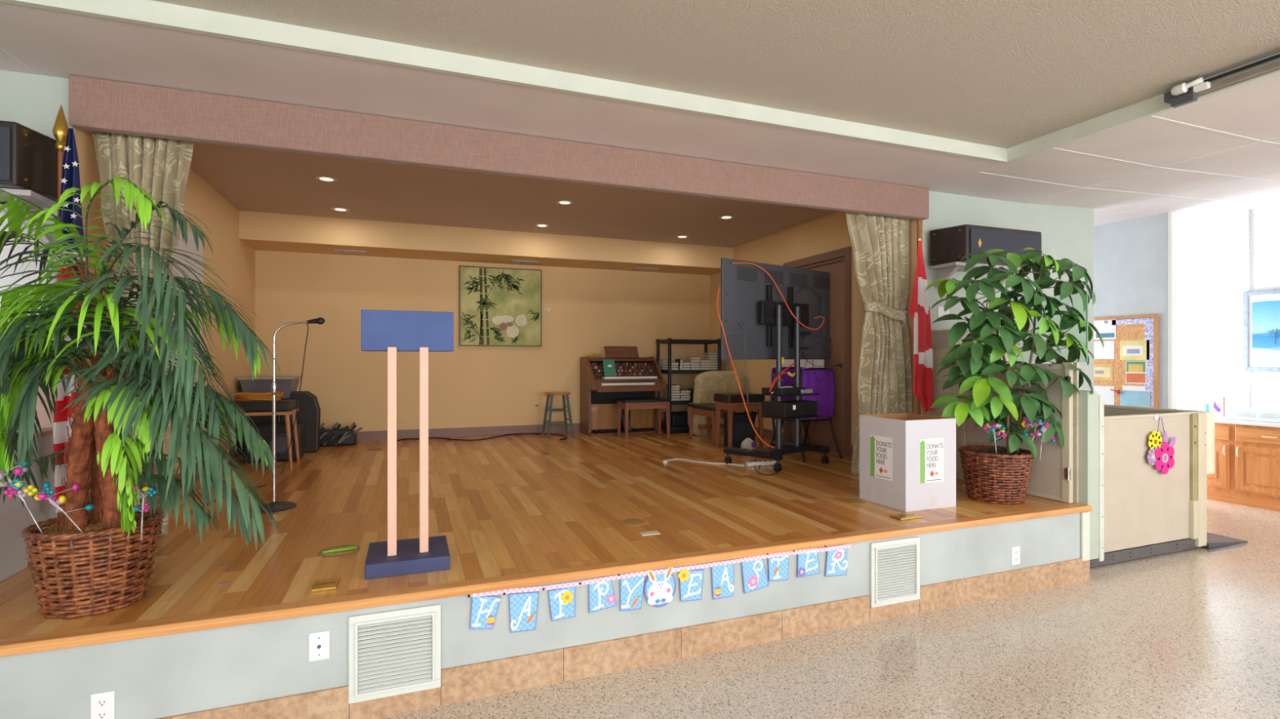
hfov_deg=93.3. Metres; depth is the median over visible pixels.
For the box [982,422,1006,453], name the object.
pick
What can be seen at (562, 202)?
recessed light
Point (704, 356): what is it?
book
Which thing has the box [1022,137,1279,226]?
ceiling
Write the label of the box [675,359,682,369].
book
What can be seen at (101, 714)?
receptacle
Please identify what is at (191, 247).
board
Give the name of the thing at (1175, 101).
track
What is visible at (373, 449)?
disc
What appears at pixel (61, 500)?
pick
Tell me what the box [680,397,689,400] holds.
book
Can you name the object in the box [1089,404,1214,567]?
lift
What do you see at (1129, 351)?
print
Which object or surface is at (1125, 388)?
paper
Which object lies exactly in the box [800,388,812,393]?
power adapter
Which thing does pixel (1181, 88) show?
lamp
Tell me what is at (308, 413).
instrument case
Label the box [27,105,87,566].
flag
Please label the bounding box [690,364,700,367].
book
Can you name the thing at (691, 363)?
book
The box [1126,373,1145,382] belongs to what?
print
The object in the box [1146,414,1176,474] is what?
flower decoration
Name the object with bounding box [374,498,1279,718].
floor
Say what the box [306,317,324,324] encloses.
microphone
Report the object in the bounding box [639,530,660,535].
socket
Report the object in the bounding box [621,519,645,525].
disc
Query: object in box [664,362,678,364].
book
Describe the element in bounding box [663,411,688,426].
storage bin
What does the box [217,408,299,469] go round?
wooden side table
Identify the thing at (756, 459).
cable
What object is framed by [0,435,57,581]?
wall
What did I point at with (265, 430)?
amplifier
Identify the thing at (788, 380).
banquet chair
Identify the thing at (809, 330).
cable
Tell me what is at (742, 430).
grille
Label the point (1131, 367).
print
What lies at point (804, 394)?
shelf
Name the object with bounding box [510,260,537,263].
air vent
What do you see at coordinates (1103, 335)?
print
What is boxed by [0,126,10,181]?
grille
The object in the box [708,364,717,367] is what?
book
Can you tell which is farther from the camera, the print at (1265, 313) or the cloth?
the cloth
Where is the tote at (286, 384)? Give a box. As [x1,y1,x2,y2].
[236,375,301,399]
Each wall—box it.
[0,70,72,432]
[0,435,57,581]
[0,512,1079,718]
[72,127,254,511]
[254,249,710,431]
[710,211,923,445]
[923,191,1093,414]
[1093,212,1168,408]
[1176,204,1279,413]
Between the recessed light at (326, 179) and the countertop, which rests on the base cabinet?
the countertop
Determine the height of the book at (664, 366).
0.034 m
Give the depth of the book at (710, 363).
8.49 m
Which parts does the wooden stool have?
leg, leg, seat, leg, leg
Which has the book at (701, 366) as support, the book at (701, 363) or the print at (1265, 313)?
the book at (701, 363)
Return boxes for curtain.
[92,130,193,536]
[845,211,911,475]
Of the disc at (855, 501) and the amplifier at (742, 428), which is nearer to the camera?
the disc at (855, 501)
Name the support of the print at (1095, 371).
attached to the paper at (1101, 371)
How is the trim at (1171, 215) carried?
attached to the wall at (1131, 256)
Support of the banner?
attached to the wall at (153, 677)
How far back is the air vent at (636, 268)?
8.48 m
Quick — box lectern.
[360,309,453,579]
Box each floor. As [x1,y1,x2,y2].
[0,429,1074,639]
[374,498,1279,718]
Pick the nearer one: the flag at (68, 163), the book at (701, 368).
the flag at (68, 163)
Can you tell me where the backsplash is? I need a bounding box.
[1184,407,1279,419]
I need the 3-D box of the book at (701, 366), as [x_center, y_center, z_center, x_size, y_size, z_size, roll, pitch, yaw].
[0.881,0.093,8.526,0.147,0.034,0.172,0,0,-22]
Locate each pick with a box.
[0,460,43,533]
[17,481,94,532]
[131,484,157,540]
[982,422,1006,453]
[1020,417,1046,453]
[1028,421,1055,460]
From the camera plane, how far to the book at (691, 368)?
8.39 m
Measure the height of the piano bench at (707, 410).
0.450 m
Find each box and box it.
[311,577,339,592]
[859,413,955,511]
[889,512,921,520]
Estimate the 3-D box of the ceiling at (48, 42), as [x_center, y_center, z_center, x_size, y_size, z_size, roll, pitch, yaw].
[1.070,-1.520,-0.700,9.500,0.020,10.330,0,0,-21]
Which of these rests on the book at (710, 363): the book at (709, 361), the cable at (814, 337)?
the book at (709, 361)
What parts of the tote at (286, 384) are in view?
lid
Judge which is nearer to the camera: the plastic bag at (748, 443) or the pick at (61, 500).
the pick at (61, 500)
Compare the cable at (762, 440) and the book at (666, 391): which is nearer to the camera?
the cable at (762, 440)
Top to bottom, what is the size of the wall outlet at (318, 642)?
0.115 m
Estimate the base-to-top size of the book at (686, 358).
0.034 m
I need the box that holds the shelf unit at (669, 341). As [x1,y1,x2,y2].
[655,337,721,434]
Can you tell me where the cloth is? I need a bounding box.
[587,353,601,356]
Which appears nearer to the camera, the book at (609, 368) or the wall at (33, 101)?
the wall at (33, 101)
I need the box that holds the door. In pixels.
[782,246,851,457]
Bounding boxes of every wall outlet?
[90,690,115,718]
[308,631,329,662]
[1011,546,1019,565]
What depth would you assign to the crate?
6.29 m
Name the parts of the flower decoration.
lilac flower, yellow flower, pink flower, flower, flower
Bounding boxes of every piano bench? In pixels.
[616,397,671,439]
[688,403,735,446]
[713,392,764,448]
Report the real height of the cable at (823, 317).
0.596 m
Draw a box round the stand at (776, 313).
[723,284,829,471]
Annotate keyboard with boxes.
[229,391,295,413]
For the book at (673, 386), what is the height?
0.034 m
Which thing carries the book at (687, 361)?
on the book at (691, 363)
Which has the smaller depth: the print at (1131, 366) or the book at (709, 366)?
the print at (1131, 366)
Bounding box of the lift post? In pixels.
[1073,362,1103,561]
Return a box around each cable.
[191,323,308,512]
[396,433,567,441]
[662,458,744,466]
[716,281,774,448]
[731,262,824,329]
[738,322,748,404]
[754,458,777,475]
[768,372,787,392]
[779,362,795,374]
[792,340,808,386]
[799,285,822,315]
[801,329,832,366]
[812,337,827,381]
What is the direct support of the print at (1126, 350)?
attached to the paper at (1129, 349)
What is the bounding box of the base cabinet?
[1206,422,1279,511]
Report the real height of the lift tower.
1.780 m
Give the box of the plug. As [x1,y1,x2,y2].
[787,371,795,377]
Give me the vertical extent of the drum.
0.848 m
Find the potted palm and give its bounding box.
[0,176,282,619]
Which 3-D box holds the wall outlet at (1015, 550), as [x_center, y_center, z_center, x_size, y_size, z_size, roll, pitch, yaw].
[2.442,1.275,3.923,0.073,0.116,0.010,0,0,-21]
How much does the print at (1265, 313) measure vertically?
0.626 m
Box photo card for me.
[1204,395,1225,417]
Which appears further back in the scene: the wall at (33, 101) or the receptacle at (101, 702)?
the wall at (33, 101)
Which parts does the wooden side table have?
leg, leg, leg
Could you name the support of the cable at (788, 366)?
attached to the stand at (776, 313)
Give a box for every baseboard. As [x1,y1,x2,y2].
[155,558,1089,718]
[174,419,853,485]
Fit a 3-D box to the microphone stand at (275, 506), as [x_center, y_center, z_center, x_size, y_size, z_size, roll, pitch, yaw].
[-2.473,0.372,4.120,0.270,1.275,0.312,0,0,38]
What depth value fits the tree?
4.23 m
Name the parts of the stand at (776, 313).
leg, cross plate, leg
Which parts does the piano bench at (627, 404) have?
leg, leg, seat, leg, leg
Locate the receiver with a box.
[761,399,817,417]
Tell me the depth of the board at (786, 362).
6.82 m
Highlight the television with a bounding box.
[720,257,831,359]
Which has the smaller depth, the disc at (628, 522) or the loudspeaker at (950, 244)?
the disc at (628, 522)
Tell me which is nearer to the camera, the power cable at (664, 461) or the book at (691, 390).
the power cable at (664, 461)
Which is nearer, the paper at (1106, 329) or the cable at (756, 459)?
the cable at (756, 459)
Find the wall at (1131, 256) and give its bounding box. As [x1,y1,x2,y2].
[1093,212,1168,408]
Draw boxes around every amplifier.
[244,422,304,462]
[724,412,755,448]
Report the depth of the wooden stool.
7.91 m
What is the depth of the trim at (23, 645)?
2.68 m
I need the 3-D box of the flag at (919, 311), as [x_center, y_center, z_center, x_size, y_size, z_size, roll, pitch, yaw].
[2.344,-0.095,5.090,0.292,2.210,0.280,0,0,-21]
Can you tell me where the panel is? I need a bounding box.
[1008,292,1088,362]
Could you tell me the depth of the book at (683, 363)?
8.35 m
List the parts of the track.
rod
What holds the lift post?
attached to the wall
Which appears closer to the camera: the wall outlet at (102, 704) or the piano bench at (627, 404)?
the wall outlet at (102, 704)
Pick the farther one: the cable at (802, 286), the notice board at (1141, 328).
the notice board at (1141, 328)
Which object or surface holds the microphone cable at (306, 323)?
attached to the microphone stand at (275, 506)
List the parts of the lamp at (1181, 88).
arm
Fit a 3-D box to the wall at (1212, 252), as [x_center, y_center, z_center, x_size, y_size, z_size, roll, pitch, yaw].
[7.944,-0.105,3.191,0.120,3.250,12.700,0,0,-21]
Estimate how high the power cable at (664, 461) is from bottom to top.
0.024 m
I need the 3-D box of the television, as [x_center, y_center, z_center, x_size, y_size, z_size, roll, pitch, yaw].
[1.363,-0.450,5.753,1.529,0.900,0.120,0,0,-36]
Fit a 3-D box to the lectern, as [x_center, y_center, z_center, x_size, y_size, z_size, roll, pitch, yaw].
[-1.151,0.387,3.004,0.422,1.247,0.365,0,0,-21]
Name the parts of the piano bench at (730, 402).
leg, leg, seat, leg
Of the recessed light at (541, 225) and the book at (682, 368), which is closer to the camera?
the recessed light at (541, 225)
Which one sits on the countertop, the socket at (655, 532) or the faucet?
the faucet
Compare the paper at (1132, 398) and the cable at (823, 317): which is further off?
the paper at (1132, 398)
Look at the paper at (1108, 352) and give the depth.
7.12 m
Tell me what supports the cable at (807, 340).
hanging from the television
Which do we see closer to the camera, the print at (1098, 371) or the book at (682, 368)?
the print at (1098, 371)
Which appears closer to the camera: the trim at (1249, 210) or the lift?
the lift
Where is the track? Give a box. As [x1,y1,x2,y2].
[1164,53,1279,107]
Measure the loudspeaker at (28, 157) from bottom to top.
0.310 m
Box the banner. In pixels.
[467,543,851,632]
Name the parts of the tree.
stem, stem, stem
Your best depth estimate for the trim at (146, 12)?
3.32 m
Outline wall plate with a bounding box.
[937,306,949,318]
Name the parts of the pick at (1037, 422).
stem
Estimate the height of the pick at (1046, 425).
0.275 m
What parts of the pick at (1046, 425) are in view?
stem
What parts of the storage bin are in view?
lid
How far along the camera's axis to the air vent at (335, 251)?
7.14 m
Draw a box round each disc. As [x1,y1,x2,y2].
[366,448,382,450]
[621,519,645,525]
[842,498,866,504]
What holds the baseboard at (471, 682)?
attached to the wall at (153, 677)
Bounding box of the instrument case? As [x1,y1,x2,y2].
[278,391,320,453]
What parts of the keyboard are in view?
orange cable coil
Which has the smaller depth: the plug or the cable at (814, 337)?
the plug
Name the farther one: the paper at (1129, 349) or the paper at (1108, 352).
the paper at (1108, 352)
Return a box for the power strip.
[745,460,776,466]
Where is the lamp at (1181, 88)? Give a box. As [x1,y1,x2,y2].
[1170,76,1210,95]
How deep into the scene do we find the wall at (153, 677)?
2.53 m
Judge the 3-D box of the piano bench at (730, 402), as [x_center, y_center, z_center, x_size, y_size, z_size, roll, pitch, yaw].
[1.127,0.700,6.879,0.460,0.620,0.360,0,0,-21]
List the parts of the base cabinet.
raised panel, door, drawer, drawer, door, raised panel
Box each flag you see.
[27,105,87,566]
[909,217,933,414]
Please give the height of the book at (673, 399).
0.034 m
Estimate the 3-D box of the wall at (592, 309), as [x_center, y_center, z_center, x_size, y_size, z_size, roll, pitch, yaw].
[-1.735,-0.310,8.168,6.160,2.640,0.100,0,0,-21]
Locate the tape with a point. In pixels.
(350, 547)
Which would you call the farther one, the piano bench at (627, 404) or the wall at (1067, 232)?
the piano bench at (627, 404)
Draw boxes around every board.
[170,231,202,395]
[774,360,824,368]
[1093,314,1159,408]
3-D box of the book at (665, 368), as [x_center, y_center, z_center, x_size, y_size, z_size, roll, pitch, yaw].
[0.432,0.128,8.357,0.147,0.034,0.172,0,0,-19]
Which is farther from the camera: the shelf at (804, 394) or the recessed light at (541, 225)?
the recessed light at (541, 225)
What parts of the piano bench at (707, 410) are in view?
leg, seat, leg, leg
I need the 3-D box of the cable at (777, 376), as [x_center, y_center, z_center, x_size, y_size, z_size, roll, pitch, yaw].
[1.261,0.205,5.506,0.244,0.179,0.014,0,0,-36]
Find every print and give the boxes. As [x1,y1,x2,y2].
[1093,367,1110,377]
[1094,370,1103,373]
[1096,333,1114,337]
[1122,346,1142,355]
[1126,361,1145,372]
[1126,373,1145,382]
[1127,349,1139,353]
[1128,364,1142,372]
[1252,300,1279,360]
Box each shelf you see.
[0,187,57,231]
[761,393,819,396]
[761,415,819,419]
[928,262,1022,291]
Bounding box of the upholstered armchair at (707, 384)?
[688,370,746,437]
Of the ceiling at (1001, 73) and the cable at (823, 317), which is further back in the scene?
the cable at (823, 317)
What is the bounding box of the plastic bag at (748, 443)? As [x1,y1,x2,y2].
[740,437,756,449]
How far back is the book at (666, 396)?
8.29 m
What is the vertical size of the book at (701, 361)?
0.034 m
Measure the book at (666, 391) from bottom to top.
0.034 m
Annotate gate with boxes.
[959,362,1073,503]
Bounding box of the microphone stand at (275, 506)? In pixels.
[250,321,306,513]
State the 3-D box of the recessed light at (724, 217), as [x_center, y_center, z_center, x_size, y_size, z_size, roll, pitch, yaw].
[0.961,-1.578,6.713,0.170,0.004,0.170,0,0,-21]
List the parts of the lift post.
trim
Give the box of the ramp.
[1200,532,1248,551]
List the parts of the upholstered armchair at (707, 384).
frame rail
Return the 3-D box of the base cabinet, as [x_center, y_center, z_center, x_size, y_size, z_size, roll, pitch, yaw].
[6.806,1.100,5.390,0.436,0.840,3.420,0,0,-21]
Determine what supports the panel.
attached to the gate
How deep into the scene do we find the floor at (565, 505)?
3.98 m
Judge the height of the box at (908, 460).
0.605 m
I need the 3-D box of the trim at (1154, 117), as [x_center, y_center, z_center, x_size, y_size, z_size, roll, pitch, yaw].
[2.811,-1.567,1.928,10.333,0.122,7.600,0,0,-21]
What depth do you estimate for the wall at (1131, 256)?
6.82 m
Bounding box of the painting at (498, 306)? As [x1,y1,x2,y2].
[458,265,542,346]
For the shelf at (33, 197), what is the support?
attached to the wall at (33, 101)
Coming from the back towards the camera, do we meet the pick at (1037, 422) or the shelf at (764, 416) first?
the shelf at (764, 416)
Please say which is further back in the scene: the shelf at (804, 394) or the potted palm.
the shelf at (804, 394)
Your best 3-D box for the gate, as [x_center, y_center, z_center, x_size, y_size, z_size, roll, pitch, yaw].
[2.851,0.513,4.641,0.064,0.987,0.920,0,0,-21]
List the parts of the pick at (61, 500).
stem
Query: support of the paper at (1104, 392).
attached to the notice board at (1141, 328)
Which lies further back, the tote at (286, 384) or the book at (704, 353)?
the book at (704, 353)
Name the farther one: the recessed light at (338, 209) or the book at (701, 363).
the book at (701, 363)
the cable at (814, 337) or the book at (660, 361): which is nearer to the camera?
the cable at (814, 337)
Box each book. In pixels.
[602,360,616,376]
[658,360,672,362]
[663,364,678,367]
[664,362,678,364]
[664,367,678,369]
[665,387,679,390]
[665,390,679,393]
[665,395,679,398]
[665,397,679,400]
[666,385,679,387]
[666,392,680,395]
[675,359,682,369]
[680,389,690,392]
[680,392,689,395]
[680,395,690,398]
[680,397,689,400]
[681,364,690,367]
[681,367,690,369]
[682,362,690,364]
[685,357,700,359]
[686,360,700,362]
[688,388,693,399]
[690,362,700,364]
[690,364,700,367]
[690,367,700,369]
[700,360,708,362]
[700,362,709,364]
[700,364,708,367]
[700,367,710,369]
[703,352,717,355]
[703,355,717,357]
[703,357,717,359]
[708,360,717,362]
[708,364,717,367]
[709,362,717,364]
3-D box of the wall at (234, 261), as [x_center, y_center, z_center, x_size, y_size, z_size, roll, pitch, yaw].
[-3.838,-0.310,5.186,0.104,2.640,4.174,0,0,-21]
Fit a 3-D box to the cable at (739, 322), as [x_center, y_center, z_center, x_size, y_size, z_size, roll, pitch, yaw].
[0.909,0.030,5.359,0.057,0.722,0.161,0,0,-21]
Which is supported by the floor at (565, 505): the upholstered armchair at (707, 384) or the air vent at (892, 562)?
the upholstered armchair at (707, 384)
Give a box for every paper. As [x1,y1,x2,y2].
[1093,319,1115,339]
[1093,341,1114,359]
[1093,364,1112,380]
[1093,386,1114,404]
[1120,340,1149,359]
[1120,390,1150,407]
[1122,385,1145,391]
[1125,360,1146,383]
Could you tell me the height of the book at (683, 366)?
0.034 m
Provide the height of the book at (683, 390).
0.034 m
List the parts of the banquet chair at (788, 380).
leg, frame, leg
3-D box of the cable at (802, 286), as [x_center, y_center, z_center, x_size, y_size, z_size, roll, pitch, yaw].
[1.672,-0.573,5.904,0.360,0.279,0.008,0,0,-36]
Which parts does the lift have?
kick plate, rail, rail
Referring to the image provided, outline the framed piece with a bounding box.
[1242,288,1279,372]
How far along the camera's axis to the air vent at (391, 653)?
2.58 m
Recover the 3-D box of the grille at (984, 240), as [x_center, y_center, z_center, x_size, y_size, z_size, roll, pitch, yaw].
[3.188,-0.983,5.250,0.840,0.255,0.012,0,0,-20]
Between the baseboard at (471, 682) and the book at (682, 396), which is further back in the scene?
the book at (682, 396)
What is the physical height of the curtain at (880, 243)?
2.320 m
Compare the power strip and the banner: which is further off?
the power strip
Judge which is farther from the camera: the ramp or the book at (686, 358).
the book at (686, 358)
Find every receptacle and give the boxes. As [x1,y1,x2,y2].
[97,697,107,706]
[97,710,107,718]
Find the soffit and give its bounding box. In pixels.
[239,210,733,275]
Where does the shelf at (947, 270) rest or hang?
attached to the wall at (1067, 232)
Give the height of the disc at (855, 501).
0.003 m
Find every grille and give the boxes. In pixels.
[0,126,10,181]
[733,422,754,448]
[970,228,1041,261]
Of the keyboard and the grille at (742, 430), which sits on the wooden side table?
the keyboard
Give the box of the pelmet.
[68,75,928,219]
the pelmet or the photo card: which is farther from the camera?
the photo card
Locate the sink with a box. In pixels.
[1219,408,1279,422]
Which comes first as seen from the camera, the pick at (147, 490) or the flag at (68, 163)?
the pick at (147, 490)
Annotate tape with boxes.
[317,545,359,557]
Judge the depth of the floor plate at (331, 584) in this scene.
2.67 m
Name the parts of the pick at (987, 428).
stem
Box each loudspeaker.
[0,120,57,201]
[929,224,1041,266]
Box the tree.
[924,247,1103,504]
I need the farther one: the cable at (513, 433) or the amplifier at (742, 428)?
the cable at (513, 433)
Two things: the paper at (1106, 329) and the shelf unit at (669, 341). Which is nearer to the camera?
the paper at (1106, 329)
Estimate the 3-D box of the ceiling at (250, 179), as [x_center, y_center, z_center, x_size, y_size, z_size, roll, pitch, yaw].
[-1.006,-1.620,6.257,6.160,0.080,4.190,0,0,-21]
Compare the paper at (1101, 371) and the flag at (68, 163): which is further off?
the paper at (1101, 371)
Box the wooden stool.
[542,391,573,438]
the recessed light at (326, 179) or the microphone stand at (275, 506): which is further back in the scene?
the recessed light at (326, 179)
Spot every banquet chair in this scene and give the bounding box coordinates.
[750,366,811,444]
[768,367,842,462]
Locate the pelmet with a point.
(95, 104)
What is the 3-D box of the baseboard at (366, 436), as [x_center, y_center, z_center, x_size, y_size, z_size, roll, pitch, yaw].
[-0.996,0.950,6.229,5.960,0.120,4.050,0,0,-21]
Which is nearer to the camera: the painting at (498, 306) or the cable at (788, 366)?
the cable at (788, 366)
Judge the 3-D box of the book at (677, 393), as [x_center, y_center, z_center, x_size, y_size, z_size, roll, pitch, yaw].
[0.458,0.478,8.357,0.147,0.034,0.172,0,0,-22]
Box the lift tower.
[924,329,1008,479]
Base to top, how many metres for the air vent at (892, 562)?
0.373 m
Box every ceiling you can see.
[0,1,1279,202]
[151,0,1279,148]
[190,142,839,247]
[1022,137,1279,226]
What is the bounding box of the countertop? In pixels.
[1184,407,1279,427]
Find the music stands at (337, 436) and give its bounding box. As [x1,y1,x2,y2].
[320,422,362,446]
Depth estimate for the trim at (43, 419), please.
3.20 m
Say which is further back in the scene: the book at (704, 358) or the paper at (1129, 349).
the book at (704, 358)
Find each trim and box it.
[0,0,1279,163]
[0,47,1279,217]
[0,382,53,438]
[0,503,1092,657]
[1168,211,1176,408]
[1248,209,1250,407]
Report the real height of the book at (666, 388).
0.034 m
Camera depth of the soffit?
7.32 m
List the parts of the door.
handle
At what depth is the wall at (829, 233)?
6.92 m
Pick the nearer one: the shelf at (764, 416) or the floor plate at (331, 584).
the floor plate at (331, 584)
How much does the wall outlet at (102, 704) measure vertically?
0.115 m
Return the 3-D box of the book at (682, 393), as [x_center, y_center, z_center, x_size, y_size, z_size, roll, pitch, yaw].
[0.595,0.478,8.416,0.147,0.034,0.172,0,0,-19]
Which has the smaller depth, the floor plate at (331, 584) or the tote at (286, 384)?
the floor plate at (331, 584)
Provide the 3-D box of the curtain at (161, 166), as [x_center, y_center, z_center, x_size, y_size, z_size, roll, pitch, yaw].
[-2.821,-0.160,3.430,0.473,2.320,0.156,0,0,-19]
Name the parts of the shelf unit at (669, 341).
post, post, post, post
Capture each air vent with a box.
[333,249,366,253]
[348,604,440,703]
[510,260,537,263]
[632,266,658,270]
[870,536,919,608]
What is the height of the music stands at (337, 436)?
0.266 m
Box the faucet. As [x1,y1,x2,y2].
[1250,408,1259,417]
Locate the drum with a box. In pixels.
[0,203,57,327]
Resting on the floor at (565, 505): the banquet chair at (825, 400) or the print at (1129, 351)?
the banquet chair at (825, 400)
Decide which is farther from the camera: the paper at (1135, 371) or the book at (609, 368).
the book at (609, 368)
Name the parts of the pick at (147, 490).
stem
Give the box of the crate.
[237,399,278,457]
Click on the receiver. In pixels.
(785, 408)
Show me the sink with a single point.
(1238, 418)
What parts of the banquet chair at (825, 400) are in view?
leg, leg, leg, frame, leg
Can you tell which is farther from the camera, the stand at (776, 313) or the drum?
the stand at (776, 313)
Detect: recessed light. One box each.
[315,176,337,182]
[331,207,349,211]
[534,223,549,227]
[556,200,573,204]
[675,235,688,238]
[718,215,733,219]
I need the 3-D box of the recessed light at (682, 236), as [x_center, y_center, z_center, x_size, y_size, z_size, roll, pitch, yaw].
[0.545,-1.578,7.775,0.170,0.004,0.170,0,0,-21]
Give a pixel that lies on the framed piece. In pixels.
(1260, 308)

